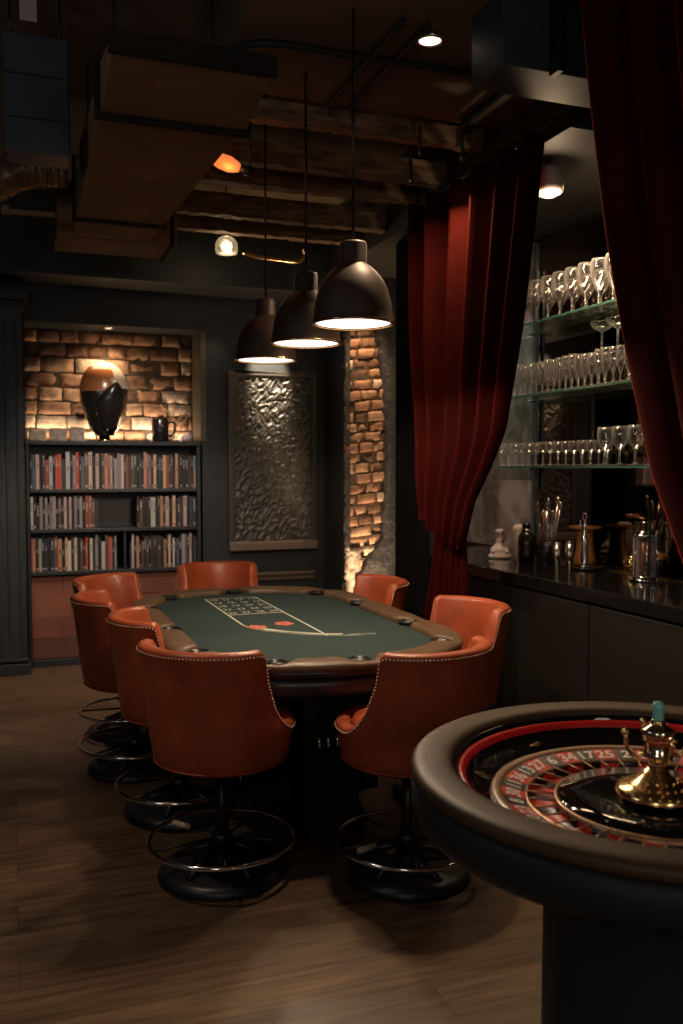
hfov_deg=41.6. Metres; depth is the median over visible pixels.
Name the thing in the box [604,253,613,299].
goblet
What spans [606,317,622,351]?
coupe glass
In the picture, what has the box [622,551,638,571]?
brass pot
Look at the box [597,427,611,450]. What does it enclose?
bowl
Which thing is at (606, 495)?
mirror
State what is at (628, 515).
bowl
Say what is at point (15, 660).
trim
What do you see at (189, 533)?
book
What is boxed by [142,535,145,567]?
book
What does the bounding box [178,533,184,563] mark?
book
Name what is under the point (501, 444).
glass
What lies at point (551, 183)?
dome lamp
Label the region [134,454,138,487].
book
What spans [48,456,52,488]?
book
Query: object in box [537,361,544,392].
glass
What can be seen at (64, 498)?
book
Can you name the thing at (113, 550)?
book
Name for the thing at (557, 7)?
vertical conduit
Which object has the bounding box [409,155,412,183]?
strap
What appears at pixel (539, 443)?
bowl
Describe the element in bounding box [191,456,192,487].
book
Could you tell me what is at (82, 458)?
book
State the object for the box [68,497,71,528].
book
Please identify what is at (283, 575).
trim
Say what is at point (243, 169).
socket
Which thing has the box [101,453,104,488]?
book
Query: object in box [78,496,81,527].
book
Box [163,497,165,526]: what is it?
book
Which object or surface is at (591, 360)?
bowl
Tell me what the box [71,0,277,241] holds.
air duct
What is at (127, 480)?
book
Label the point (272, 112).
joist
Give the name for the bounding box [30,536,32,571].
book
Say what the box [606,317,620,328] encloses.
bowl
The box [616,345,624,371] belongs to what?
bowl
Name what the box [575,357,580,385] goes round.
glass
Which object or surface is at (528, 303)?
bowl
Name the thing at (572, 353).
bowl
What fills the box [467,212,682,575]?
wall
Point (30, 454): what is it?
book
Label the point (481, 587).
base cabinet
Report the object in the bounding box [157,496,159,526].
book
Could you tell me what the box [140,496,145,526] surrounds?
book
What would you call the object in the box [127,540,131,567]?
book
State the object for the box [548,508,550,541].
tool
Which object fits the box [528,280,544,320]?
goblet
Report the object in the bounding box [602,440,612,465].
glass
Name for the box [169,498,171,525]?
book
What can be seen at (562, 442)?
bowl
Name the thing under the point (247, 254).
pipe
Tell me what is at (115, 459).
book
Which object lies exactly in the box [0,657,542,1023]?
floor
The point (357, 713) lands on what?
seat cushion
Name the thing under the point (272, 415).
relief
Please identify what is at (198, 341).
trim
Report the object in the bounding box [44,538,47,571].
book
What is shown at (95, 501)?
book
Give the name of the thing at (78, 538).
book
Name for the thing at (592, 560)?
stand
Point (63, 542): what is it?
book
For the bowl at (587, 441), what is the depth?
5.29 m
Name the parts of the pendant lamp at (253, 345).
hanging rod, lamp shade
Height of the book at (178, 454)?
0.286 m
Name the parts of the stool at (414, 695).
post, nailhead trim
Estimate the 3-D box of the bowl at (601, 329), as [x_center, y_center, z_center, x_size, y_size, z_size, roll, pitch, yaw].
[1.562,-1.107,5.395,0.139,0.066,0.138,-2,4,-39]
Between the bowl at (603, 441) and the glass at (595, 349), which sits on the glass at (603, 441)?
the bowl at (603, 441)
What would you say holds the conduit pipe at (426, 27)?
attached to the wall at (469, 544)
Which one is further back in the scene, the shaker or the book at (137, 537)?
the book at (137, 537)
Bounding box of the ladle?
[626,514,645,520]
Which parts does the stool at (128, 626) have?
nailhead trim, post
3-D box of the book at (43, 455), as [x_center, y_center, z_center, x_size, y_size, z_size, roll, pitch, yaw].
[-2.394,-0.324,7.228,0.022,0.280,0.140,-1,3,-20]
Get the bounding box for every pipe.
[234,39,471,77]
[242,248,304,263]
[326,17,406,107]
[347,22,431,111]
[458,93,505,128]
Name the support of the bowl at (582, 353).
on the glass at (582, 353)
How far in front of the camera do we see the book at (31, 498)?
7.14 m
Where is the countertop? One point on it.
(663, 600)
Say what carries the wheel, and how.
on the table at (574, 809)
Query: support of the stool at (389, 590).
on the floor
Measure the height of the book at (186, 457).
0.271 m
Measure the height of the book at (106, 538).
0.276 m
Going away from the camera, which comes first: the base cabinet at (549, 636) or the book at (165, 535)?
the base cabinet at (549, 636)
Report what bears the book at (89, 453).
on the bookcase at (52, 630)
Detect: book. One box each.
[29,453,31,488]
[30,497,32,529]
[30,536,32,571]
[32,455,35,488]
[32,538,35,571]
[33,497,35,529]
[35,455,38,488]
[35,537,38,571]
[36,503,39,528]
[38,538,41,571]
[39,454,41,488]
[39,497,42,528]
[41,536,44,571]
[42,454,44,488]
[42,498,44,528]
[44,497,47,528]
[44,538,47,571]
[45,460,48,488]
[47,503,49,528]
[47,536,50,571]
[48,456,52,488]
[49,497,52,528]
[50,537,53,570]
[52,455,54,488]
[52,496,55,528]
[53,536,57,570]
[55,455,57,488]
[56,499,58,528]
[57,454,61,488]
[57,497,60,528]
[58,538,61,570]
[61,459,65,488]
[61,498,63,528]
[62,541,64,570]
[63,497,66,528]
[64,452,69,488]
[64,536,67,570]
[66,500,68,528]
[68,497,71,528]
[68,539,70,570]
[70,454,72,488]
[70,537,74,570]
[71,498,73,528]
[72,455,75,488]
[73,496,76,528]
[73,536,76,569]
[74,452,78,488]
[77,497,79,528]
[77,537,79,569]
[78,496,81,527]
[79,455,80,488]
[80,537,82,569]
[81,457,83,488]
[82,498,85,527]
[83,453,88,488]
[83,540,85,569]
[84,495,88,527]
[84,536,87,569]
[86,535,89,569]
[87,452,91,488]
[87,495,91,527]
[90,538,92,569]
[91,498,94,527]
[92,455,95,488]
[93,538,94,569]
[94,454,98,488]
[94,500,97,527]
[94,534,97,569]
[98,536,101,569]
[99,454,101,488]
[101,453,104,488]
[101,540,104,569]
[104,454,107,488]
[104,535,108,568]
[106,453,109,488]
[108,536,111,568]
[110,454,113,488]
[110,455,111,488]
[112,535,116,568]
[112,536,114,568]
[114,458,116,488]
[115,454,120,488]
[120,454,123,488]
[124,454,125,488]
[126,455,128,488]
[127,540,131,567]
[128,456,130,488]
[129,454,133,488]
[129,533,133,567]
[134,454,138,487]
[134,455,136,487]
[134,496,138,526]
[134,535,136,567]
[136,535,138,567]
[139,454,140,487]
[139,499,142,526]
[139,540,141,567]
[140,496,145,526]
[141,458,143,487]
[141,540,143,567]
[142,452,145,487]
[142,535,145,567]
[145,497,148,526]
[146,453,148,487]
[146,496,150,526]
[146,535,150,567]
[146,536,148,567]
[148,455,150,487]
[149,534,153,567]
[151,455,152,487]
[151,497,152,526]
[152,496,157,526]
[153,454,155,487]
[153,497,154,526]
[153,534,155,567]
[156,454,158,487]
[156,535,157,566]
[157,495,162,526]
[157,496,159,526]
[157,535,160,566]
[158,454,162,487]
[158,455,160,487]
[161,536,163,566]
[163,455,165,487]
[163,496,168,526]
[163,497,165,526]
[163,533,167,566]
[164,538,165,566]
[166,455,168,487]
[167,533,172,566]
[168,455,170,487]
[168,534,170,566]
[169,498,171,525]
[170,455,172,487]
[170,495,175,525]
[172,454,177,487]
[172,537,174,566]
[173,457,174,487]
[174,537,178,566]
[174,539,175,566]
[175,497,179,525]
[175,499,177,525]
[176,535,181,564]
[177,496,182,525]
[178,454,179,487]
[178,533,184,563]
[180,454,181,487]
[181,495,186,525]
[182,456,184,487]
[184,533,186,562]
[185,455,190,487]
[185,456,187,487]
[185,495,189,525]
[185,533,188,562]
[186,532,191,562]
[190,496,192,525]
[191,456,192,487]
[191,533,193,561]
[192,496,195,525]
[193,456,195,487]
[194,536,195,561]
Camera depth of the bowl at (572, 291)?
5.48 m
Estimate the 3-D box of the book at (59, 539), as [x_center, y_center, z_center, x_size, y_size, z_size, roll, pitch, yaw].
[-2.291,0.343,7.316,0.032,0.259,0.153,-1,3,-20]
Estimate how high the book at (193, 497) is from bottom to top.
0.246 m
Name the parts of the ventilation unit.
hanger rod, hanger rod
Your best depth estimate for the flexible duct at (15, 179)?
4.59 m
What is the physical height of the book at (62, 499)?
0.242 m
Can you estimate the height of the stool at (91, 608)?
0.936 m
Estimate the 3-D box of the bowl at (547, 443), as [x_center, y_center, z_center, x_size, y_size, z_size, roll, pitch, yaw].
[1.317,-0.403,5.676,0.058,0.078,0.059,1,3,28]
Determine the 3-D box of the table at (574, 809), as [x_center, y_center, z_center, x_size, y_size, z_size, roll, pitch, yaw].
[0.704,0.960,2.027,1.095,1.080,1.095,0,3,-7]
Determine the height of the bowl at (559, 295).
0.172 m
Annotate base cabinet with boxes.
[468,574,514,711]
[510,585,594,706]
[588,604,682,705]
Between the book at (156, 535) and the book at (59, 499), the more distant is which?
the book at (156, 535)
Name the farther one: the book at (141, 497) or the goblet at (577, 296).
the book at (141, 497)
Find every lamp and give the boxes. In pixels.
[214,137,252,176]
[235,94,296,364]
[270,73,341,348]
[311,9,394,330]
[539,161,563,198]
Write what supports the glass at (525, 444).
on the glass shelf at (526, 467)
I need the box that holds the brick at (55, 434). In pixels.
[49,428,66,440]
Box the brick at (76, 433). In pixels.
[69,427,84,440]
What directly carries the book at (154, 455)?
on the bookcase at (52, 630)
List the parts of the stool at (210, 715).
nailhead trim, post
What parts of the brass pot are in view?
pot, lid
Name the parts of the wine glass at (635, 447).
stem and foot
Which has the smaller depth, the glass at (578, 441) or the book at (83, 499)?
the glass at (578, 441)
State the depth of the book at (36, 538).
7.17 m
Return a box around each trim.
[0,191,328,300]
[0,289,30,676]
[191,331,205,441]
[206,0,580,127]
[257,570,314,580]
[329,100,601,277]
[395,238,429,618]
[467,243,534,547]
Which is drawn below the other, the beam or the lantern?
the lantern
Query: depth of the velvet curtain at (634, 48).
2.97 m
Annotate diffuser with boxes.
[239,358,292,362]
[275,340,337,346]
[316,319,389,328]
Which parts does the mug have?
handle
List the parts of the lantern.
bulb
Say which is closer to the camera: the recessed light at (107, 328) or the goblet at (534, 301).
the goblet at (534, 301)
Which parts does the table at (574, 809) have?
turret arm, turret arm, turret post, turret arm, turret arm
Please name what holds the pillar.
attached to the wall at (223, 320)
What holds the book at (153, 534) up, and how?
on the bookcase at (52, 630)
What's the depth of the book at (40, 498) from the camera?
7.17 m
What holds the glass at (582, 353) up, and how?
on the glass shelf at (621, 385)
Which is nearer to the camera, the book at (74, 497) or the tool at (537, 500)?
the tool at (537, 500)
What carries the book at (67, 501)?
on the bookcase at (52, 630)
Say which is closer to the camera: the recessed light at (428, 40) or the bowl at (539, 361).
the recessed light at (428, 40)
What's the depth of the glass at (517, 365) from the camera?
6.01 m
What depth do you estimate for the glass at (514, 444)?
6.26 m
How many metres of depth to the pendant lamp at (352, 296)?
3.51 m
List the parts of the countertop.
brass edge strip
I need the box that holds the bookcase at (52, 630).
[25,440,200,667]
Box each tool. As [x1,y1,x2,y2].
[534,507,539,540]
[535,499,541,541]
[541,509,545,541]
[543,513,544,541]
[545,505,546,541]
[546,497,550,541]
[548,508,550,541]
[549,511,554,541]
[552,496,560,541]
[553,501,563,541]
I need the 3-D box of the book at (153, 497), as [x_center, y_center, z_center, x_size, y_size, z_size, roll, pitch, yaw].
[-1.582,-0.003,7.553,0.019,0.245,0.148,-1,3,-20]
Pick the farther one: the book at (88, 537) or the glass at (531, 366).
the book at (88, 537)
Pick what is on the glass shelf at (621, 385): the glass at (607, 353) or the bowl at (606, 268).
the glass at (607, 353)
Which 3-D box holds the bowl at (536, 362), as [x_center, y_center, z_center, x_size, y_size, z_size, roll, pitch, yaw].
[1.258,-0.890,5.813,0.047,0.146,0.046,-3,4,-41]
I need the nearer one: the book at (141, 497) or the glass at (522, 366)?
the glass at (522, 366)
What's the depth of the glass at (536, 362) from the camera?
5.83 m
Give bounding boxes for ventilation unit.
[2,0,69,168]
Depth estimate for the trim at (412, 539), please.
6.23 m
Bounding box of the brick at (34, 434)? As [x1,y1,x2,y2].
[29,429,45,440]
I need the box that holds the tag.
[19,0,36,22]
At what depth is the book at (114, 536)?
7.39 m
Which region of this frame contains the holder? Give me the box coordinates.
[536,540,555,565]
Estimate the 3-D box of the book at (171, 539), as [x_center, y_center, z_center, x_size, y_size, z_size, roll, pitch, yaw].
[-1.454,0.320,7.629,0.017,0.273,0.170,-1,3,-20]
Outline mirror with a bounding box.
[531,216,682,574]
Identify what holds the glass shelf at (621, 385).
attached to the post
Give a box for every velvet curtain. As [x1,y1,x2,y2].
[404,115,559,619]
[581,0,682,562]
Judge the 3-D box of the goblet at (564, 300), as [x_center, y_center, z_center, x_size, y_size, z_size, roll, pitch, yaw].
[1.415,-1.348,5.798,0.095,0.246,0.094,1,3,14]
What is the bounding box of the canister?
[512,524,521,560]
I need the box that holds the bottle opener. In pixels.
[579,512,589,567]
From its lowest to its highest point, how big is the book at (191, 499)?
0.248 m
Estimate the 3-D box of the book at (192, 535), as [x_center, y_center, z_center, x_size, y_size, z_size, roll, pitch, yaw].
[-1.282,0.318,7.680,0.022,0.271,0.155,-1,3,-20]
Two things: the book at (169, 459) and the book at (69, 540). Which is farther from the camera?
the book at (169, 459)
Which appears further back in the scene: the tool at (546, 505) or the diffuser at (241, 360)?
the tool at (546, 505)
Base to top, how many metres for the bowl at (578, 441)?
0.078 m
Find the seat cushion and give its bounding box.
[351,705,367,725]
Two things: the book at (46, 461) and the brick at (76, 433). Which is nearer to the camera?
the book at (46, 461)
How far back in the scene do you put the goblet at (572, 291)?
5.48 m
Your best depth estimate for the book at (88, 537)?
7.32 m
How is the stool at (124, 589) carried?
on the floor
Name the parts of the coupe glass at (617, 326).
stem and foot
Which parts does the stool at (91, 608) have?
nailhead trim, post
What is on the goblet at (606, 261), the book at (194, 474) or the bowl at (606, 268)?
the bowl at (606, 268)
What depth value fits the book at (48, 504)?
7.20 m
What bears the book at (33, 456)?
on the bookcase at (52, 630)
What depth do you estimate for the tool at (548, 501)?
5.41 m
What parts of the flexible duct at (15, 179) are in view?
duct bracket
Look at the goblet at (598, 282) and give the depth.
5.23 m
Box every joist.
[177,189,385,233]
[177,214,360,244]
[200,165,415,205]
[223,138,446,188]
[251,97,483,152]
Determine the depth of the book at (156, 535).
7.50 m
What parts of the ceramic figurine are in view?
handle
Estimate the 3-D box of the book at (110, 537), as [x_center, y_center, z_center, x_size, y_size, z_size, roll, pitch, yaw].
[-1.922,0.332,7.454,0.029,0.266,0.170,-1,3,-20]
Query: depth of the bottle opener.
5.29 m
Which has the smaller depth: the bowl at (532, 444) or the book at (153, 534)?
the bowl at (532, 444)
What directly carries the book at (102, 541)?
on the bookcase at (52, 630)
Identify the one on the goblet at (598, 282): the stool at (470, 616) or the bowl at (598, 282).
the bowl at (598, 282)
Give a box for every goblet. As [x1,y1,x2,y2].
[524,286,533,323]
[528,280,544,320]
[540,275,555,318]
[542,287,554,316]
[551,271,566,313]
[554,282,567,313]
[564,267,578,310]
[566,278,580,309]
[576,262,592,308]
[580,273,594,306]
[590,257,606,304]
[593,269,608,302]
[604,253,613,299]
[608,265,614,291]
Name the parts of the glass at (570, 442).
stem and foot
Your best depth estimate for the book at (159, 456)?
7.48 m
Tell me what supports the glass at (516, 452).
on the glass shelf at (526, 467)
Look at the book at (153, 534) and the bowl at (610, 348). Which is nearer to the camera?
the bowl at (610, 348)
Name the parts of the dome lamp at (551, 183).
lamp shade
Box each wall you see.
[0,283,323,652]
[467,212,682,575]
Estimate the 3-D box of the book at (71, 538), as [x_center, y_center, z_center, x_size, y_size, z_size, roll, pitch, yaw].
[-2.200,0.338,7.351,0.024,0.264,0.168,-1,3,-20]
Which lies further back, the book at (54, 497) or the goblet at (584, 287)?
the book at (54, 497)
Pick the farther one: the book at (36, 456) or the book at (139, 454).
the book at (139, 454)
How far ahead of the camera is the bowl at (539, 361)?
5.76 m
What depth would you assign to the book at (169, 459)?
7.51 m
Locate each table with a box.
[132,586,462,836]
[411,701,682,1023]
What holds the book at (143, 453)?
on the bookcase at (52, 630)
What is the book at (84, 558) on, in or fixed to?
on the bookcase at (52, 630)
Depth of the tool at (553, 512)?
5.41 m
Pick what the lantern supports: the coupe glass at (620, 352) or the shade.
the shade
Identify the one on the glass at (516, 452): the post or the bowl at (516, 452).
the bowl at (516, 452)
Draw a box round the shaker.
[517,522,534,564]
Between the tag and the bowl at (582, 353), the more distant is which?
the bowl at (582, 353)
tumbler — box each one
[553,542,560,568]
[565,541,573,569]
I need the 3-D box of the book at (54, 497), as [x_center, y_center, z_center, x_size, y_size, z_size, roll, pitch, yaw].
[-2.324,0.003,7.276,0.022,0.262,0.139,-1,3,-20]
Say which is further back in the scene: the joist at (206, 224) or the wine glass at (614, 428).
the joist at (206, 224)
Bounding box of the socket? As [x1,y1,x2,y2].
[238,164,252,176]
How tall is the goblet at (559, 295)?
0.268 m
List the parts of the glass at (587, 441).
stem and foot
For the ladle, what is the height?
0.028 m
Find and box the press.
[629,521,660,582]
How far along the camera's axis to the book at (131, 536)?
7.45 m
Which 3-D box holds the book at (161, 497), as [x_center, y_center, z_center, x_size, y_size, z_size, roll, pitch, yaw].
[-1.525,-0.009,7.569,0.022,0.257,0.154,-1,3,-20]
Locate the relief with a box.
[227,370,317,551]
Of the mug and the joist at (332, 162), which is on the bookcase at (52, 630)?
the mug
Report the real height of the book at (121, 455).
0.280 m
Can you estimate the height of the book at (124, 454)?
0.286 m
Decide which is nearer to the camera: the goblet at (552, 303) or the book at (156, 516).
the goblet at (552, 303)
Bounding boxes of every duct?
[0,158,67,217]
[53,181,176,261]
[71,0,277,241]
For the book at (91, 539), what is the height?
0.258 m
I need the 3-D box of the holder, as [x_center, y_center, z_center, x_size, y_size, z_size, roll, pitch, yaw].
[1.244,0.252,5.474,0.124,0.150,0.124,-1,3,-20]
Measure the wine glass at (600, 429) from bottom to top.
0.220 m
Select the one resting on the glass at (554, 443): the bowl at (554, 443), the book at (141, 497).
the bowl at (554, 443)
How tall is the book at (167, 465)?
0.274 m
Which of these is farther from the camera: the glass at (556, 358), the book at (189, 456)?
the book at (189, 456)
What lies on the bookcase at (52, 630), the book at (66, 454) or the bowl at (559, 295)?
the book at (66, 454)
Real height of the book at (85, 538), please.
0.266 m
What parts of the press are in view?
frame rod, frame rod, frame rod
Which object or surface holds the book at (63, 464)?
on the bookcase at (52, 630)
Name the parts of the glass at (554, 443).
stem and foot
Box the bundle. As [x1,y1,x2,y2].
[160,402,192,438]
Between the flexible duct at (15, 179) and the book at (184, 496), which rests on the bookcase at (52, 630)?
the book at (184, 496)
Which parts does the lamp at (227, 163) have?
amber glass, hanging rod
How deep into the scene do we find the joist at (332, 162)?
5.08 m
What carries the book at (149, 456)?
on the bookcase at (52, 630)
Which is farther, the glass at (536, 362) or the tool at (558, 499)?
the glass at (536, 362)
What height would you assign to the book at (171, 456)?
0.281 m
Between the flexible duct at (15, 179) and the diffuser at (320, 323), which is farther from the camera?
the flexible duct at (15, 179)
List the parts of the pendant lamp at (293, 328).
hanging rod, lamp shade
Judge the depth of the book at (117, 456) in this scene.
7.37 m
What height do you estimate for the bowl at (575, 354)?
0.148 m
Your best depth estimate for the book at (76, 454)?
7.26 m
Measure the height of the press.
0.316 m
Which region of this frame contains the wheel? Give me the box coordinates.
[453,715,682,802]
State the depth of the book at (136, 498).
7.46 m
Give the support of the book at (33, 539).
on the bookcase at (52, 630)
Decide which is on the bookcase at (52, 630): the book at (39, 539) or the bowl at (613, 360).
the book at (39, 539)
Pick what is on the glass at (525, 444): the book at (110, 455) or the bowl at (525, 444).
the bowl at (525, 444)
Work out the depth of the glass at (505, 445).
6.17 m
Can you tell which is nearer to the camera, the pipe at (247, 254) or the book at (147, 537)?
the pipe at (247, 254)
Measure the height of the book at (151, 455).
0.278 m
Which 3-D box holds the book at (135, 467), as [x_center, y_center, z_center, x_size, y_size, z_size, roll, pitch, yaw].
[-1.727,-0.337,7.490,0.024,0.279,0.160,-1,3,-20]
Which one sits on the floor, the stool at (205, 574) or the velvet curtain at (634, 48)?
the stool at (205, 574)
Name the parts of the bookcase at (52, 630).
panel, shelf, terracotta panel, panel, shelf, shelf, panel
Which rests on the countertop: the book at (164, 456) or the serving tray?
the serving tray
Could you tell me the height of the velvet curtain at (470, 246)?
3.185 m
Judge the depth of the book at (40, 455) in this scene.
7.17 m
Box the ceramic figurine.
[488,529,510,558]
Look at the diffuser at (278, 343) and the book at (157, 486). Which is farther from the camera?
the book at (157, 486)
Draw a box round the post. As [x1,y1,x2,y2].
[533,271,539,488]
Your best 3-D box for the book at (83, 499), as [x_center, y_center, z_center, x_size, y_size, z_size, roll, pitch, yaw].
[-2.111,0.009,7.357,0.024,0.242,0.150,-1,3,-20]
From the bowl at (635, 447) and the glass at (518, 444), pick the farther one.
the glass at (518, 444)
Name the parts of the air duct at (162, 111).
hanger rod, hanger rod, hanger rod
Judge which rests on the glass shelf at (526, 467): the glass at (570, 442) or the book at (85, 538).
the glass at (570, 442)
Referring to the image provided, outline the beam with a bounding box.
[472,0,589,107]
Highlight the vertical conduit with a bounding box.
[549,0,564,76]
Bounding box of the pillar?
[324,277,433,592]
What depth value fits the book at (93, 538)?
7.33 m
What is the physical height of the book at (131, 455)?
0.280 m
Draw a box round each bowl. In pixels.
[504,444,510,454]
[511,444,517,454]
[517,443,524,454]
[524,443,531,454]
[525,286,533,310]
[528,280,544,307]
[531,443,538,454]
[533,362,538,385]
[538,361,544,384]
[538,442,545,453]
[540,275,555,303]
[544,359,550,382]
[546,442,553,453]
[551,271,566,300]
[553,441,561,453]
[561,441,569,453]
[562,355,568,380]
[564,267,578,296]
[568,353,574,379]
[569,441,577,453]
[575,354,581,377]
[576,262,592,292]
[577,440,586,453]
[581,353,588,377]
[586,440,595,452]
[587,357,606,366]
[588,352,595,376]
[590,257,606,288]
[590,320,613,332]
[595,349,602,375]
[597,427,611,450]
[602,347,609,373]
[602,440,612,452]
[604,253,612,283]
[604,351,622,363]
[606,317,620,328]
[609,346,616,372]
[612,426,627,450]
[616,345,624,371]
[624,347,627,370]
[626,514,639,517]
[627,425,643,449]
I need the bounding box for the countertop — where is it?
[430,546,682,624]
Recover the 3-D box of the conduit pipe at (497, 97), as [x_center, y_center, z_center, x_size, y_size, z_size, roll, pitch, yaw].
[0.778,-1.990,4.246,0.039,0.035,0.930,-1,3,-19]
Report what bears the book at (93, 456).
on the bookcase at (52, 630)
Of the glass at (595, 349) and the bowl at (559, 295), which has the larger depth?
the bowl at (559, 295)
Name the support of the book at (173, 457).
on the bookcase at (52, 630)
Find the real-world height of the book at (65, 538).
0.267 m
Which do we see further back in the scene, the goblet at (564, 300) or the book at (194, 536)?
the book at (194, 536)
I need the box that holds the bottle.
[651,531,665,574]
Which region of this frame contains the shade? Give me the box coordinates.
[215,236,237,255]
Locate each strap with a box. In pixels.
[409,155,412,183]
[460,131,464,161]
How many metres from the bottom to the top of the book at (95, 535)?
0.283 m
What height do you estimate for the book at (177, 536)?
0.258 m
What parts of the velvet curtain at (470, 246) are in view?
curtain rail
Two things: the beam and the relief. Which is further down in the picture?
the relief
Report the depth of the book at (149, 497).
7.47 m
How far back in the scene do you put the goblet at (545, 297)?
5.73 m
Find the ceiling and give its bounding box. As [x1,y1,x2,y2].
[0,0,450,204]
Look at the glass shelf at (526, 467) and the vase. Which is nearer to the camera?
the glass shelf at (526, 467)
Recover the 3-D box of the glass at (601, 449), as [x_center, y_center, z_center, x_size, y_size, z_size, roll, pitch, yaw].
[1.535,-0.352,5.375,0.059,0.150,0.058,-1,3,-22]
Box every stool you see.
[69,588,173,783]
[71,572,149,743]
[105,605,243,832]
[136,639,296,901]
[177,561,257,590]
[333,635,493,902]
[353,574,408,610]
[392,595,510,801]
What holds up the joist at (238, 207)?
attached to the wall at (469, 544)
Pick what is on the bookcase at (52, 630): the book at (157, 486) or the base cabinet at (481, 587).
the book at (157, 486)
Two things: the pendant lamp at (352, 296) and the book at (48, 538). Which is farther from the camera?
the book at (48, 538)
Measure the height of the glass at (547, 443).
0.150 m
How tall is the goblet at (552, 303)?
0.246 m
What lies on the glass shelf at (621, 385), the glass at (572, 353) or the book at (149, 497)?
the glass at (572, 353)
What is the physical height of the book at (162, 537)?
0.257 m
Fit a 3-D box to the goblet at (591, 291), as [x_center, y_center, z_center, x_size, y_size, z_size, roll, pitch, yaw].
[1.511,-1.335,5.536,0.095,0.246,0.094,1,3,23]
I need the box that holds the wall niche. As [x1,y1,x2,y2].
[24,328,192,441]
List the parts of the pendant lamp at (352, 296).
lamp shade, hanging rod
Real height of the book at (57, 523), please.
0.235 m
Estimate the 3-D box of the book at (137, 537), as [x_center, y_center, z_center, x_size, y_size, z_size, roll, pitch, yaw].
[-1.711,0.330,7.519,0.021,0.264,0.149,-1,3,-20]
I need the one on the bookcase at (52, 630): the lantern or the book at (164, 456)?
the book at (164, 456)
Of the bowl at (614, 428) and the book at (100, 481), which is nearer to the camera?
the bowl at (614, 428)
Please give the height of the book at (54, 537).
0.278 m
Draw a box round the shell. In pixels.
[179,434,192,441]
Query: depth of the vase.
7.28 m
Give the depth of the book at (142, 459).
7.44 m
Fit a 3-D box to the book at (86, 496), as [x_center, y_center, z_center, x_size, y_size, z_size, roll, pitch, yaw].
[-2.089,-0.003,7.366,0.025,0.264,0.158,-1,3,-20]
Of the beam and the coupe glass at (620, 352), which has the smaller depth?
the beam
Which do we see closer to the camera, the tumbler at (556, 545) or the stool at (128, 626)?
the stool at (128, 626)
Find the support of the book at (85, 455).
on the bookcase at (52, 630)
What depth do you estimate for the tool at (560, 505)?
5.45 m
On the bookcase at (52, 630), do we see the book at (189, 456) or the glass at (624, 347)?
the book at (189, 456)
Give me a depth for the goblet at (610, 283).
5.30 m
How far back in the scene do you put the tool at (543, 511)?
5.50 m
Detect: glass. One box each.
[498,444,504,465]
[504,444,510,465]
[511,444,517,465]
[513,444,518,464]
[516,365,523,395]
[517,443,524,465]
[522,366,527,394]
[524,443,531,465]
[527,363,534,393]
[529,366,533,390]
[531,443,538,465]
[532,362,538,393]
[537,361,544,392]
[538,442,545,465]
[543,359,550,391]
[546,442,553,465]
[550,360,556,390]
[553,441,561,465]
[556,358,562,389]
[561,355,568,389]
[561,441,569,465]
[567,353,574,388]
[569,441,577,465]
[574,354,581,387]
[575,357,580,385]
[577,440,586,465]
[580,353,588,386]
[586,440,595,465]
[587,352,595,385]
[587,357,606,382]
[588,354,593,383]
[590,320,613,354]
[593,349,602,384]
[594,351,600,382]
[595,441,602,465]
[597,427,611,464]
[600,347,609,383]
[602,352,608,378]
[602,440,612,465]
[604,351,622,380]
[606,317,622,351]
[608,346,616,382]
[612,426,627,464]
[615,345,624,381]
[619,349,629,378]
[623,347,630,380]
[627,425,643,464]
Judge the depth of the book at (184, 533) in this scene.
7.59 m
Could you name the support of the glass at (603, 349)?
on the glass shelf at (621, 385)
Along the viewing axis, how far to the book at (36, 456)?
7.14 m
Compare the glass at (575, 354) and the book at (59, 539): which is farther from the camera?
the book at (59, 539)
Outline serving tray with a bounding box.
[571,564,602,570]
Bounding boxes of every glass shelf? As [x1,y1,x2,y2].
[491,466,649,469]
[511,380,632,403]
[522,299,618,337]
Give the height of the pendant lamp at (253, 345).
1.451 m
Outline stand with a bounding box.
[569,525,602,564]
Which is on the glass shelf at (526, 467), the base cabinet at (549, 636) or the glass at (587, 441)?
the glass at (587, 441)
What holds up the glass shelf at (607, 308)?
attached to the post
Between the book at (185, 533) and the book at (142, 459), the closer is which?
the book at (142, 459)
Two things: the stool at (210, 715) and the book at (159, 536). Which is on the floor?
the stool at (210, 715)
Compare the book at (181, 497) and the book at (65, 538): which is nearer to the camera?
the book at (65, 538)
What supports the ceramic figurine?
on the countertop
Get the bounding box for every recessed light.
[102,327,114,329]
[416,33,444,47]
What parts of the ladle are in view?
handle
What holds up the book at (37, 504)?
on the bookcase at (52, 630)
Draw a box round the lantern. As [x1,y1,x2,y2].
[215,186,237,255]
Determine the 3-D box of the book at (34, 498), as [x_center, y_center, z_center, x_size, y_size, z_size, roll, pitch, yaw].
[-2.463,0.008,7.223,0.022,0.256,0.146,-1,3,-20]
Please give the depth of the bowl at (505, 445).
6.17 m
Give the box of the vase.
[79,361,127,440]
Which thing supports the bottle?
on the countertop
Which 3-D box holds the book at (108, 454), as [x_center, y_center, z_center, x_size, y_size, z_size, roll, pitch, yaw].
[-1.923,-0.338,7.410,0.020,0.288,0.158,-1,3,-20]
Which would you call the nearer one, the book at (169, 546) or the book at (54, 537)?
the book at (54, 537)
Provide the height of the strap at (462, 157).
0.160 m
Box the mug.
[151,417,175,441]
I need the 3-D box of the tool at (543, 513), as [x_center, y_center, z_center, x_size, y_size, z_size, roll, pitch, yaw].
[1.223,0.156,5.435,0.016,0.306,0.047,1,3,22]
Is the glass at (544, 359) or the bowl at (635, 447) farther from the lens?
the glass at (544, 359)
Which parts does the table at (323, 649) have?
padded rail, panel, rail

